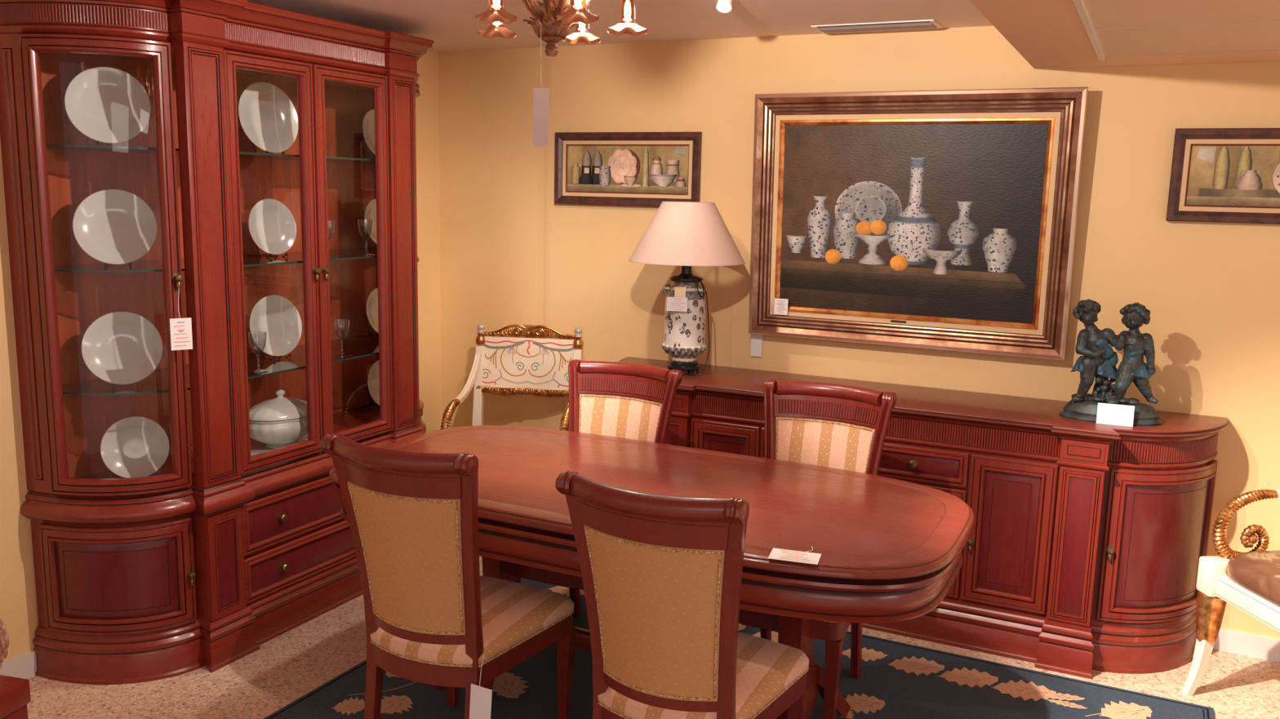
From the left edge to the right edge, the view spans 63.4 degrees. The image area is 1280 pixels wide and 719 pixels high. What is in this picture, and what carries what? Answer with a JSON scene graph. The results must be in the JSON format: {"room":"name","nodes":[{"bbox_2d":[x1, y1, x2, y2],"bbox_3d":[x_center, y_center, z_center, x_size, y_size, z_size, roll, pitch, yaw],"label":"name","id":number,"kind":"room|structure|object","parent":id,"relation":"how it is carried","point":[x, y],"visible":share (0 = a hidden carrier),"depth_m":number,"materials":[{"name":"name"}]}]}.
{"room":"store","nodes":[
{"label":"store","id":0,"kind":"room"},
{"bbox_2d":[0,49,441,662],"bbox_3d":[-2.182,-0.127,2.884,0.200,2.400,5.400,6,10,26],"label":"wall","id":1,"kind":"structure","parent":0,"point":[18,597],"depth_m":3.30,"materials":[{"name":"yellow paint"}]},
{"bbox_2d":[0,650,36,679],"bbox_3d":[-2.162,1.042,2.928,0.012,0.080,5.180,6,10,26],"label":"baseboard","id":2,"kind":"structure","parent":1,"relation":"attached to","point":[24,666],"depth_m":3.30,"materials":[{"name":"white wood"}]},
{"bbox_2d":[247,0,993,52],"bbox_3d":[0.663,-0.878,1.229,6.200,0.120,5.207,6,10,26],"label":"ceiling","id":3,"kind":"structure","parent":0,"point":[452,25],"depth_m":3.75,"materials":[{"name":"beige paint"}]},
{"bbox_2d":[474,0,647,88],"bbox_3d":[-0.175,-0.815,2.343,0.388,0.400,0.418,0,9,-8],"label":"chandelier","id":4,"kind":"object","parent":3,"relation":"hanging from","point":[553,20],"visible":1,"depth_m":2.33,"materials":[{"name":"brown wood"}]},
{"bbox_2d":[533,88,548,146],"bbox_3d":[-0.224,-0.546,2.337,0.036,0.128,0.001,2,9,6],"label":"price tag","id":5,"kind":"object","parent":4,"relation":"hanging from","point":[540,95],"visible":1,"depth_m":2.34,"materials":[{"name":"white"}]},
{"bbox_2d":[715,0,733,13],"bbox_3d":[0.274,-1.157,3.350,0.064,0.064,0.075,6,10,26],"label":"ceiling spotlight","id":6,"kind":"object","parent":3,"relation":"attached to","point":[722,6],"visible":1,"depth_m":3.35,"materials":[{"name":"white glass"}]},
{"bbox_2d":[810,19,942,33],"bbox_3d":[0.879,-1.235,3.853,0.450,0.011,0.170,6,10,26],"label":"ceiling vent","id":7,"kind":"object","parent":3,"relation":"in","point":[924,24],"visible":1,"depth_m":3.83,"materials":[{"name":"white metal"}]},
{"bbox_2d":[1083,0,1279,56],"bbox_3d":[1.900,-0.592,0.504,3.300,0.154,4.950,6,10,26],"label":"ceiling","id":8,"kind":"structure","parent":3,"relation":"attached to","point":[1121,27],"depth_m":2.80,"materials":[{"name":"beige paint"}]},
{"bbox_2d":[1072,0,1104,60],"bbox_3d":[0.427,-0.665,1.240,0.017,0.012,4.960,6,10,26],"label":"trim","id":9,"kind":"structure","parent":8,"relation":"attached to","point":[1079,5],"depth_m":2.80,"materials":[{"name":"white"}]},
{"bbox_2d":[26,555,1279,718],"bbox_3d":[0.564,1.391,1.733,6.400,0.100,5.400,6,10,26],"label":"floor","id":10,"kind":"structure","parent":0,"point":[291,665],"depth_m":3.39,"materials":[{"name":"stone"}]},
{"bbox_2d":[0,675,31,718],"bbox_3d":[-1.808,0.993,2.595,0.365,0.300,0.345,4,10,13],"label":"stool","id":11,"kind":"object","parent":10,"relation":"on","point":[15,692],"visible":1,"depth_m":2.66,"materials":[{"name":"red wood"}]},
{"bbox_2d":[0,618,8,668],"bbox_3d":[-1.653,0.741,2.575,0.150,0.212,0.151,6,10,26],"label":"urn","id":12,"kind":"object","parent":11,"relation":"on","point":[4,638],"visible":1,"depth_m":2.58,"materials":[{"name":"brown ceramic"}]},
{"bbox_2d":[0,0,434,684],"bbox_3d":[-1.327,-0.135,3.819,0.513,2.152,1.768,6,10,26],"label":"display cabinet","id":13,"kind":"object","parent":10,"relation":"on","point":[209,557],"visible":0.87,"depth_m":3.37,"materials":[{"name":"brown wood"}]},
{"bbox_2d":[64,66,151,146],"bbox_3d":[-1.652,-0.781,3.222,0.238,0.249,0.152,-3,10,-25],"label":"plate","id":14,"kind":"object","parent":13,"relation":"on","point":[106,104],"visible":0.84,"depth_m":3.19,"materials":[{"name":"grey ceramic"}]},
{"bbox_2d":[72,189,157,267],"bbox_3d":[-1.661,-0.414,3.282,0.238,0.249,0.152,-3,10,-25],"label":"plate","id":15,"kind":"object","parent":13,"relation":"on","point":[111,226],"visible":0.97,"depth_m":3.25,"materials":[{"name":"grey ceramic"}]},
{"bbox_2d":[80,311,163,388],"bbox_3d":[-1.669,-0.035,3.344,0.234,0.245,0.152,-3,10,-25],"label":"plate","id":16,"kind":"object","parent":13,"relation":"on","point":[117,348],"visible":1,"depth_m":3.31,"materials":[{"name":"grey ceramic"}]},
{"bbox_2d":[100,416,169,478],"bbox_3d":[-1.665,0.289,3.417,0.204,0.214,0.147,-3,10,-25],"label":"plate","id":17,"kind":"object","parent":13,"relation":"on","point":[134,446],"visible":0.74,"depth_m":3.39,"materials":[{"name":"grey ceramic"}]},
{"bbox_2d":[169,288,192,350],"bbox_3d":[-1.411,-0.124,3.179,0.062,0.190,0.012,-5,11,-35],"label":"price tag","id":18,"kind":"object","parent":13,"relation":"attached to","point":[180,329],"visible":1,"depth_m":3.18,"materials":[{"name":"white paper"}]},
{"bbox_2d":[45,144,375,164],"bbox_3d":[-1.353,-0.735,3.741,0.389,0.007,1.570,6,10,26],"label":"glass shelf","id":19,"kind":"object","parent":13,"relation":"attached to","point":[131,151],"depth_m":3.46,"materials":[{"name":"teal"}]},
{"bbox_2d":[53,248,377,272],"bbox_3d":[-1.361,-0.368,3.801,0.389,0.007,1.570,6,10,26],"label":"glass shelf","id":20,"kind":"object","parent":13,"relation":"attached to","point":[148,263],"depth_m":3.52,"materials":[{"name":"teal"}]},
{"bbox_2d":[62,333,378,395],"bbox_3d":[-1.370,0.009,3.863,0.389,0.007,1.570,6,10,26],"label":"glass shelf","id":21,"kind":"object","parent":13,"relation":"attached to","point":[353,344],"depth_m":3.76,"materials":[{"name":"teal"}]},
{"bbox_2d":[247,331,268,373],"bbox_3d":[-1.341,-0.027,3.634,0.064,0.138,0.064,6,10,26],"label":"wine glass","id":22,"kind":"object","parent":13,"relation":"on","point":[262,370],"visible":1,"depth_m":3.63,"materials":[{"name":"clear glass"}]},
{"bbox_2d":[238,82,298,154],"bbox_3d":[-1.389,-0.880,3.804,0.155,0.268,0.256,7,11,33],"label":"plate","id":23,"kind":"object","parent":13,"relation":"on","point":[268,117],"visible":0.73,"depth_m":3.79,"materials":[{"name":"grey ceramic"}]},
{"bbox_2d":[247,199,296,257],"bbox_3d":[-1.395,-0.490,3.865,0.148,0.220,0.208,7,11,33],"label":"plate","id":24,"kind":"object","parent":13,"relation":"on","point":[272,224],"visible":0.98,"depth_m":3.85,"materials":[{"name":"grey ceramic"}]},
{"bbox_2d":[249,295,302,359],"bbox_3d":[-1.405,-0.124,3.926,0.151,0.244,0.232,7,11,33],"label":"plate","id":25,"kind":"object","parent":13,"relation":"on","point":[277,316],"visible":1,"depth_m":3.91,"materials":[{"name":"grey ceramic"}]},
{"bbox_2d":[250,435,307,455],"bbox_3d":[-1.336,0.322,3.865,0.304,0.011,0.380,6,10,26],"label":"serving dish","id":26,"kind":"object","parent":13,"relation":"on","point":[256,447],"visible":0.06,"depth_m":3.84,"materials":[{"name":"grey ceramic"}]},
{"bbox_2d":[248,389,307,448],"bbox_3d":[-1.334,0.216,3.848,0.249,0.215,0.256,1,9,0],"label":"soup tureen","id":27,"kind":"object","parent":26,"relation":"on","point":[280,421],"visible":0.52,"depth_m":3.77,"materials":[{"name":"grey ceramic"}]},
{"bbox_2d":[249,416,307,448],"bbox_3d":[-1.335,0.263,3.856,0.216,0.118,0.280,10,13,43],"label":"bowl","id":28,"kind":"object","parent":27,"relation":"on","point":[275,432],"depth_m":3.76,"materials":[{"name":"grey ceramic"}]},
{"bbox_2d":[328,220,336,257],"bbox_3d":[-1.176,-0.453,3.893,0.064,0.138,0.064,6,10,26],"label":"wine glass","id":29,"kind":"object","parent":13,"relation":"on","point":[335,220],"visible":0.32,"depth_m":3.89,"materials":[{"name":"clear glass"}]},
{"bbox_2d":[333,320,350,356],"bbox_3d":[-1.156,-0.085,4.012,0.064,0.138,0.064,6,10,26],"label":"wine glass","id":30,"kind":"object","parent":13,"relation":"on","point":[337,354],"visible":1,"depth_m":4.01,"materials":[{"name":"clear glass"}]},
{"bbox_2d":[357,219,374,255],"bbox_3d":[-1.081,-0.482,4.083,0.064,0.138,0.064,6,10,26],"label":"wine glass","id":31,"kind":"object","parent":13,"relation":"on","point":[364,254],"visible":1,"depth_m":4.08,"materials":[{"name":"clear glass"}]},
{"bbox_2d":[356,198,377,249],"bbox_3d":[-1.143,-0.581,4.455,0.148,0.221,0.210,6,10,26],"label":"plate","id":32,"kind":"object","parent":13,"relation":"on","point":[370,215],"visible":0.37,"depth_m":4.40,"materials":[{"name":"grey ceramic"}]},
{"bbox_2d":[360,109,375,159],"bbox_3d":[-1.135,-0.948,4.395,0.148,0.221,0.210,6,10,26],"label":"plate","id":33,"kind":"object","parent":13,"relation":"on","point":[368,123],"visible":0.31,"depth_m":4.34,"materials":[{"name":"grey ceramic"}]},
{"bbox_2d":[359,288,378,338],"bbox_3d":[-1.152,-0.204,4.517,0.148,0.221,0.210,6,10,26],"label":"plate","id":34,"kind":"object","parent":13,"relation":"on","point":[372,300],"visible":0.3,"depth_m":4.46,"materials":[{"name":"grey ceramic"}]},
{"bbox_2d":[360,360,379,410],"bbox_3d":[-1.159,0.109,4.568,0.148,0.221,0.210,6,10,26],"label":"plate","id":35,"kind":"object","parent":13,"relation":"on","point":[373,380],"visible":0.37,"depth_m":4.51,"materials":[{"name":"grey ceramic"}]},
{"bbox_2d":[440,324,583,431],"bbox_3d":[-0.542,0.363,4.521,0.552,0.978,0.590,2,9,6],"label":"armchair","id":36,"kind":"object","parent":10,"relation":"on","point":[529,359],"visible":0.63,"depth_m":4.70,"materials":[{"name":"beige paint"}]},
{"bbox_2d":[263,577,1214,718],"bbox_3d":[0.250,1.121,2.991,2.550,0.012,1.920,6,10,26],"label":"rug","id":37,"kind":"object","parent":10,"relation":"on","point":[898,680],"visible":0.49,"depth_m":3.31,"materials":[{"name":"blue carpet"}]},
{"bbox_2d":[319,433,575,718],"bbox_3d":[-0.500,0.643,2.797,0.452,0.957,0.625,6,10,24],"label":"dining chair","id":38,"kind":"object","parent":37,"relation":"on","point":[431,616],"visible":0.99,"depth_m":2.59,"materials":[{"name":"brown wood"}]},
{"bbox_2d":[469,653,492,718],"bbox_3d":[-0.380,0.811,2.546,0.066,0.158,0.046,5,10,23],"label":"price tag","id":39,"kind":"object","parent":38,"relation":"hanging from","point":[480,708],"visible":1,"depth_m":2.53,"materials":[{"name":"white paper"}]},
{"bbox_2d":[513,359,683,616],"bbox_3d":[-0.167,0.523,3.578,0.452,0.957,0.625,6,10,25],"label":"dining chair","id":40,"kind":"object","parent":37,"relation":"on","point":[624,400],"visible":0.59,"depth_m":3.74,"materials":[{"name":"brown wood"}]},
{"bbox_2d":[329,425,974,718],"bbox_3d":[-0.002,0.715,3.162,1.880,0.713,0.938,6,10,26],"label":"dining table","id":41,"kind":"object","parent":37,"relation":"on","point":[890,549],"visible":0.62,"depth_m":2.86,"materials":[{"name":"brown wood"}]},
{"bbox_2d":[768,546,821,564],"bbox_3d":[0.376,0.466,2.495,0.118,0.006,0.105,4,11,17],"label":"price tag","id":42,"kind":"object","parent":41,"relation":"on","point":[775,553],"visible":1,"depth_m":2.48,"materials":[{"name":"white paper"}]},
{"bbox_2d":[555,471,808,718],"bbox_3d":[0.115,0.708,2.490,0.452,0.957,0.625,6,10,26],"label":"dining chair","id":43,"kind":"object","parent":37,"relation":"on","point":[661,575],"visible":1,"depth_m":2.26,"materials":[{"name":"brown wood"}]},
{"bbox_2d":[738,378,896,718],"bbox_3d":[0.503,0.590,3.262,0.452,0.957,0.625,6,10,26],"label":"dining chair","id":44,"kind":"object","parent":37,"relation":"on","point":[824,424],"visible":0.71,"depth_m":3.40,"materials":[{"name":"brown wood"}]},
{"bbox_2d":[617,356,1228,679],"bbox_3d":[0.881,0.548,3.987,2.366,0.850,0.492,6,10,26],"label":"sideboard","id":45,"kind":"object","parent":10,"relation":"on","point":[1084,547],"visible":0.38,"depth_m":3.55,"materials":[{"name":"brown wood"}]},
{"bbox_2d":[628,201,745,376],"bbox_3d":[0.186,-0.286,4.196,0.472,0.697,0.472,6,10,26],"label":"table lamp","id":46,"kind":"object","parent":45,"relation":"on","point":[685,234],"visible":0.98,"depth_m":4.06,"materials":[{"name":"white fabric"}]},
{"bbox_2d":[666,297,687,311],"bbox_3d":[0.147,-0.220,4.108,0.082,0.056,0.002,3,9,9],"label":"price tag","id":47,"kind":"object","parent":46,"relation":"attached to","point":[673,304],"visible":1,"depth_m":4.11,"materials":[{"name":"white paper"}]},
{"bbox_2d":[674,287,685,297],"bbox_3d":[0.159,-0.266,4.100,0.044,0.042,0.002,3,9,9],"label":"price tag","id":48,"kind":"object","parent":46,"relation":"attached to","point":[679,291],"visible":1,"depth_m":4.10,"materials":[{"name":"beige paper"}]},
{"bbox_2d":[663,281,706,362],"bbox_3d":[0.183,-0.158,4.217,0.172,0.326,0.172,6,10,26],"label":"lamp base","id":49,"kind":"object","parent":46,"relation":"on","point":[684,332],"depth_m":4.15,"materials":[{"name":"ceramic"}]},
{"bbox_2d":[617,356,1228,440],"bbox_3d":[0.890,0.143,3.921,2.366,0.030,0.492,6,10,26],"label":"countertop","id":50,"kind":"structure","parent":45,"relation":"on","point":[998,410],"depth_m":3.72,"materials":[{"name":"brown wood"}]},
{"bbox_2d":[1059,299,1162,426],"bbox_3d":[1.617,0.003,3.520,0.324,0.409,0.180,4,10,17],"label":"bronze statue","id":51,"kind":"object","parent":45,"relation":"on","point":[1099,361],"visible":1,"depth_m":3.50,"materials":[{"name":"blue"}]},
{"bbox_2d":[1071,337,1118,378],"bbox_3d":[1.558,-0.009,3.535,0.157,0.139,0.079,5,10,19],"label":"drapery","id":52,"kind":"object","parent":51,"relation":"hanging from","point":[1099,360],"depth_m":3.51,"materials":[{"name":"teal metal"}]},
{"bbox_2d":[1115,345,1155,378],"bbox_3d":[1.677,-0.001,3.497,0.090,0.119,0.108,-5,11,-36],"label":"drapery","id":53,"kind":"object","parent":51,"relation":"hanging from","point":[1132,366],"depth_m":3.47,"materials":[{"name":"teal metal"}]},
{"bbox_2d":[1096,402,1134,426],"bbox_3d":[1.587,0.185,3.458,0.112,0.068,0.016,5,10,22],"label":"price card","id":54,"kind":"object","parent":45,"relation":"on","point":[1107,414],"visible":1,"depth_m":3.46,"materials":[{"name":"white paper"}]},
{"bbox_2d":[1181,488,1279,695],"bbox_3d":[2.115,0.652,3.128,0.590,0.978,0.552,0,9,-8],"label":"armchair","id":55,"kind":"object","parent":10,"relation":"on","point":[1249,581],"visible":1,"depth_m":3.31,"materials":[{"name":"beige paint"}]},
{"bbox_2d":[1225,550,1279,607],"bbox_3d":[2.095,0.671,3.128,0.456,0.098,0.472,0,9,-8],"label":"seat cushion","id":56,"kind":"object","parent":55,"relation":"on","point":[1255,575],"depth_m":3.18,"materials":[{"name":"fabric"}]},
{"bbox_2d":[438,26,1279,639],"bbox_3d":[1.840,-0.183,3.788,6.200,2.400,0.200,6,10,26],"label":"wall","id":57,"kind":"structure","parent":0,"point":[510,254],"depth_m":4.17,"materials":[{"name":"yellow paint"}]},
{"bbox_2d":[554,132,702,206],"bbox_3d":[-0.063,-0.830,4.516,0.705,0.314,0.032,6,10,26],"label":"framed painting","id":58,"kind":"object","parent":57,"relation":"attached to","point":[642,169],"visible":1,"depth_m":4.51,"materials":[{"name":"brown wood"}]},
{"bbox_2d":[729,304,733,366],"bbox_3d":[0.388,-0.102,4.414,0.009,0.268,0.006,6,10,26],"label":"cord","id":59,"kind":"object","parent":57,"relation":"attached to","point":[732,304],"visible":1,"depth_m":4.42,"materials":[{"name":"yellow paint"}]},
{"bbox_2d":[750,333,762,356],"bbox_3d":[0.490,-0.060,4.360,0.050,0.095,0.001,6,10,26],"label":"price tag","id":60,"kind":"object","parent":57,"relation":"attached to","point":[756,340],"visible":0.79,"depth_m":4.36,"materials":[{"name":"white paper"}]},
{"bbox_2d":[748,87,1088,360],"bbox_3d":[1.010,-0.530,3.968,1.225,0.967,0.084,6,10,26],"label":"framed painting","id":61,"kind":"object","parent":57,"relation":"attached to","point":[941,220],"visible":1,"depth_m":3.94,"materials":[{"name":"brown wood"}]},
{"bbox_2d":[773,297,788,315],"bbox_3d":[0.578,-0.216,4.240,0.058,0.066,0.002,6,10,26],"label":"price tag","id":62,"kind":"object","parent":61,"relation":"attached to","point":[780,308],"visible":1,"depth_m":4.24,"materials":[{"name":"white paper"}]},
{"bbox_2d":[968,0,1279,68],"bbox_3d":[1.852,-0.618,0.666,3.532,0.157,5.200,6,10,26],"label":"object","id":63,"kind":"structure","parent":57,"relation":"attached to","point":[1046,33],"depth_m":3.10,"materials":[{"name":"beige paint"}]},
{"bbox_2d":[1165,128,1279,224],"bbox_3d":[2.154,-0.607,3.434,0.705,0.314,0.032,6,10,26],"label":"framed painting","id":64,"kind":"object","parent":57,"relation":"attached to","point":[1218,175],"visible":1,"depth_m":3.52,"materials":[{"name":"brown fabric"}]},
{"bbox_2d":[1213,628,1279,662],"bbox_3d":[1.768,0.975,3.885,6.200,0.080,0.019,6,10,26],"label":"baseboard","id":65,"kind":"structure","parent":57,"relation":"attached to","point":[1254,646],"depth_m":3.68,"materials":[{"name":"white wood"}]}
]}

